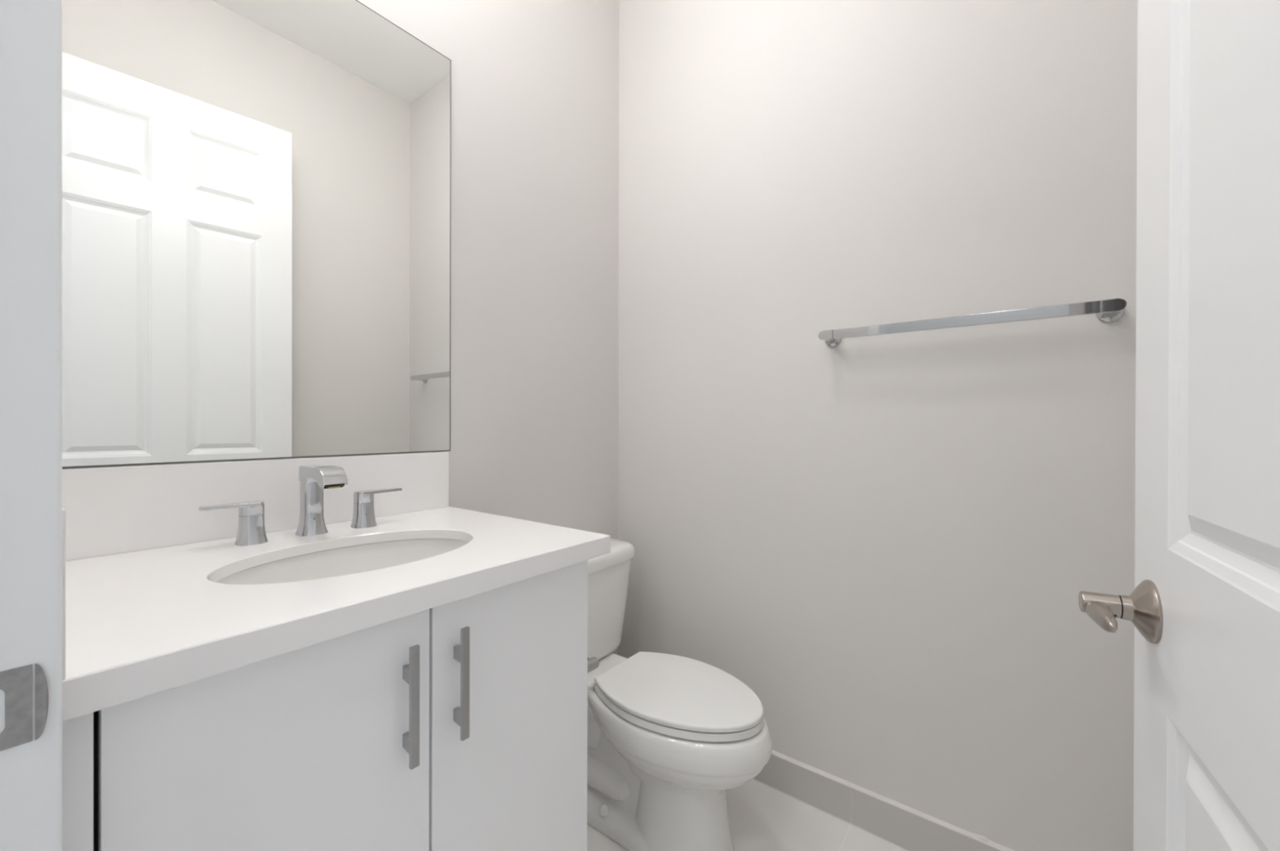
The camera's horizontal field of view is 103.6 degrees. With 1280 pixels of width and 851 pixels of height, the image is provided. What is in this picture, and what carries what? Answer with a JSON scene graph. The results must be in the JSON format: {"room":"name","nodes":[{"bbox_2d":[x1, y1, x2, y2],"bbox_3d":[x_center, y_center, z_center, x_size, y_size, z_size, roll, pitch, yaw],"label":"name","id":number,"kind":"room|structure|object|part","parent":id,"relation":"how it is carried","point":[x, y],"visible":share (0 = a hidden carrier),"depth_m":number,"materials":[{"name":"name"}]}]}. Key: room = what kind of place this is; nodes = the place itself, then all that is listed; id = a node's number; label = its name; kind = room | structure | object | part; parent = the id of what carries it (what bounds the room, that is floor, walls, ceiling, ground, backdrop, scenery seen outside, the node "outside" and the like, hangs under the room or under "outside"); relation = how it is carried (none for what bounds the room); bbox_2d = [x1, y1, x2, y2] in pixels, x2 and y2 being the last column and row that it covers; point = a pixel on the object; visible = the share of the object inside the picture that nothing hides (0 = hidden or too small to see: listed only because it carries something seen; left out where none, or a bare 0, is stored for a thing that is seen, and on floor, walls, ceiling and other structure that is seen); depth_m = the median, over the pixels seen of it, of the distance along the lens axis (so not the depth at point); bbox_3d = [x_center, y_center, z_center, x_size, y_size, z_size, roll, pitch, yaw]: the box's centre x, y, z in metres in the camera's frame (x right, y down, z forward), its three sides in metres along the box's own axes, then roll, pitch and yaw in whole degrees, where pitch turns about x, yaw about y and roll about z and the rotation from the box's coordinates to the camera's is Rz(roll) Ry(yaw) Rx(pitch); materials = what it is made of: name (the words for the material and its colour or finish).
{"room":"bathroom","nodes":[
{"label":"bathroom","id":0,"kind":"room"},
{"bbox_2d":[62,0,619,654],"bbox_3d":[-0.581,-0.365,1.411,0.120,2.981,1.717,0,0,37],"label":"wall","id":1,"kind":"structure","parent":0,"point":[535,113],"depth_m":1.62,"materials":[{"name":"beige paint"}]},
{"bbox_2d":[62,451,448,560],"bbox_3d":[-0.751,0.146,1.073,0.024,0.148,0.741,0,0,37],"label":"backsplash","id":2,"kind":"structure","parent":1,"relation":"attached to","point":[112,509],"depth_m":0.96,"materials":[{"name":"white stone"}]},
{"bbox_2d":[62,0,451,467],"bbox_3d":[-0.744,-0.467,1.095,0.004,1.073,0.732,0,0,37],"label":"wall mirror","id":3,"kind":"object","parent":1,"relation":"attached to","point":[256,193],"visible":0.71,"depth_m":1.02,"materials":[{"name":"silver mirror"}]},
{"bbox_2d":[586,778,907,850],"bbox_3d":[-0.340,1.179,0.156,4.600,0.100,3.420,0,0,37],"label":"floor","id":4,"kind":"structure","parent":0,"point":[762,817],"depth_m":1.41,"materials":[{"name":"tile"}]},
{"bbox_2d":[62,560,587,850],"bbox_3d":[-0.534,0.692,0.891,0.590,0.870,0.713,0,0,37],"label":"vanity cabinet","id":5,"kind":"object","parent":4,"relation":"on","point":[461,724],"visible":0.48,"depth_m":0.68,"materials":[{"name":"white laminate"}]},
{"bbox_3d":[-0.418,0.641,0.616,0.018,0.758,0.332,0,0,37],"label":"cabinet door","id":6,"kind":"part","parent":5,"relation":"part of","materials":[{"name":"white laminate"}]},
{"bbox_2d":[62,451,610,721],"bbox_3d":[-0.522,0.165,0.902,0.595,0.184,0.747,0,0,37],"label":"countertop","id":7,"kind":"structure","parent":5,"relation":"on","point":[145,611],"depth_m":0.82,"materials":[{"name":"white stone"}]},
{"bbox_2d":[198,464,401,546],"bbox_3d":[-0.636,0.151,1.005,0.144,0.139,0.357,0,0,37],"label":"faucet","id":8,"kind":"object","parent":7,"relation":"on","point":[313,479],"visible":1,"depth_m":1.01,"materials":[{"name":"silver metal"}]},
{"bbox_3d":[-0.747,0.147,0.924,0.034,0.007,0.094,0,0,37],"label":"lever","id":9,"kind":"part","parent":8,"relation":"part of","materials":[{"name":"silver metal"}]},
{"bbox_3d":[-0.730,0.184,0.946,0.048,0.072,0.048,0,0,37],"label":"handle","id":10,"kind":"part","parent":8,"relation":"part of","materials":[{"name":"silver metal"}]},
{"bbox_3d":[-0.672,0.162,1.031,0.054,0.116,0.052,0,0,37],"label":"spout","id":11,"kind":"part","parent":8,"relation":"part of","materials":[{"name":"silver metal"}]},
{"bbox_2d":[324,484,344,488],"bbox_3d":[-0.586,0.117,0.965,0.010,0.007,0.033,0,0,37],"label":"faucet aerator","id":12,"kind":"object","parent":8,"relation":"attached to","point":[326,486],"depth_m":0.96,"materials":[{"name":"black rubber"}]},
{"bbox_3d":[-0.605,0.184,1.103,0.048,0.072,0.048,0,0,37],"label":"handle","id":13,"kind":"part","parent":8,"relation":"part of","materials":[{"name":"silver metal"}]},
{"bbox_3d":[-0.586,0.147,1.128,0.034,0.007,0.100,0,0,37],"label":"lever","id":14,"kind":"part","parent":8,"relation":"part of","materials":[{"name":"silver metal"}]},
{"bbox_2d":[215,537,468,584],"bbox_3d":[-0.493,0.318,0.887,0.319,0.152,0.453,0,0,37],"label":"sink basin","id":15,"kind":"object","parent":7,"relation":"in","point":[357,558],"visible":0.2,"depth_m":0.99,"materials":[{"name":"white ceramic"}]},
{"bbox_3d":[-0.321,0.389,0.704,0.028,0.168,0.012,0,0,37],"label":"pull handle","id":16,"kind":"part","parent":5,"relation":"part of","materials":[{"name":"silver metal"}]},
{"bbox_3d":[-0.273,0.389,0.767,0.028,0.168,0.012,0,0,37],"label":"pull handle","id":17,"kind":"part","parent":5,"relation":"part of","materials":[{"name":"silver metal"}]},
{"bbox_3d":[-0.214,0.641,0.883,0.018,0.758,0.333,0,0,37],"label":"cabinet door","id":18,"kind":"part","parent":5,"relation":"part of","materials":[{"name":"white laminate"}]},
{"bbox_2d":[587,656,599,672],"bbox_3d":[-0.180,0.524,1.126,0.188,0.047,0.091,0,0,37],"label":"toilet paper holder","id":19,"kind":"object","parent":5,"relation":"attached to","point":[593,662],"visible":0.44,"depth_m":1.10,"materials":[{"name":"silver metal"}]},
{"bbox_2d":[586,537,772,850],"bbox_3d":[0.008,0.764,1.442,0.758,0.725,0.485,0,0,37],"label":"toilet","id":20,"kind":"object","parent":4,"relation":"on","point":[668,735],"visible":0.77,"depth_m":1.30,"materials":[{"name":"white ceramic"}]},
{"bbox_3d":[-0.216,0.600,1.613,0.182,0.294,0.457,0,0,37],"label":"tank","id":21,"kind":"part","parent":20,"relation":"part of","materials":[{"name":"white ceramic"}]},
{"bbox_3d":[-0.215,0.427,1.612,0.194,0.052,0.485,0,0,37],"label":"tank lid","id":22,"kind":"part","parent":20,"relation":"part of","materials":[{"name":"white ceramic"}]},
{"bbox_3d":[0.114,0.713,1.361,0.450,0.016,0.329,0,0,37],"label":"lid","id":23,"kind":"part","parent":20,"relation":"part of","materials":[{"name":"white plastic"}]},
{"bbox_3d":[0.114,0.734,1.361,0.448,0.017,0.327,0,0,37],"label":"seat","id":24,"kind":"part","parent":20,"relation":"part of","materials":[{"name":"white plastic"}]},
{"bbox_2d":[617,0,1137,850],"bbox_3d":[0.629,-0.362,1.491,1.705,2.981,0.120,0,0,37],"label":"wall","id":25,"kind":"structure","parent":0,"point":[893,541],"depth_m":1.37,"materials":[{"name":"beige paint"}]},
{"bbox_2d":[752,749,1015,850],"bbox_3d":[0.540,1.071,1.481,1.585,0.114,0.019,0,0,37],"label":"baseboard","id":26,"kind":"structure","parent":25,"relation":"attached to","point":[906,827],"depth_m":1.40,"materials":[{"name":"wood"}]},
{"bbox_2d":[817,297,1127,346],"bbox_3d":[0.774,-0.251,1.254,0.638,0.047,0.080,0,0,37],"label":"towel bar","id":27,"kind":"object","parent":25,"relation":"attached to","point":[1111,310],"visible":1,"depth_m":1.17,"materials":[{"name":"silver metal"}]},
{"bbox_3d":[0.542,-0.252,1.439,0.047,0.047,0.069,0,0,37],"label":"post","id":28,"kind":"part","parent":27,"relation":"part of","materials":[{"name":"silver metal"}]},
{"bbox_3d":[1.012,-0.249,1.079,0.047,0.047,0.069,0,0,37],"label":"post","id":29,"kind":"part","parent":27,"relation":"part of","materials":[{"name":"silver metal"}]},
{"bbox_3d":[-0.390,-0.362,0.257,1.585,2.981,0.115,0,0,37],"label":"wall","id":30,"kind":"structure","parent":0,"visible":0},
{"bbox_2d":[0,0,62,850],"bbox_3d":[-0.165,-0.121,0.092,0.934,2.502,0.130,0,0,37],"label":"door frame","id":31,"kind":"structure","parent":30,"relation":"attached to","point":[31,30],"depth_m":0.38,"materials":[{"name":"white paint"}]},
{"bbox_3d":[-0.478,0.210,0.368,0.013,0.058,0.043,0,0,37],"label":"strike plate","id":32,"kind":"part","parent":31,"relation":"part of","materials":[{"name":"metal"}]},
{"bbox_3d":[-0.129,-0.121,0.138,0.934,2.502,0.014,0,0,37],"label":"casing","id":33,"kind":"part","parent":31,"relation":"part of","materials":[{"name":"white paint"}]},
{"bbox_2d":[1078,0,1279,850],"bbox_3d":[0.402,-0.089,0.255,0.156,2.420,0.807,0,0,32],"label":"door","id":34,"kind":"structure","parent":30,"relation":"in","point":[1203,606],"depth_m":0.44,"materials":[{"name":"white paint"}]}
]}

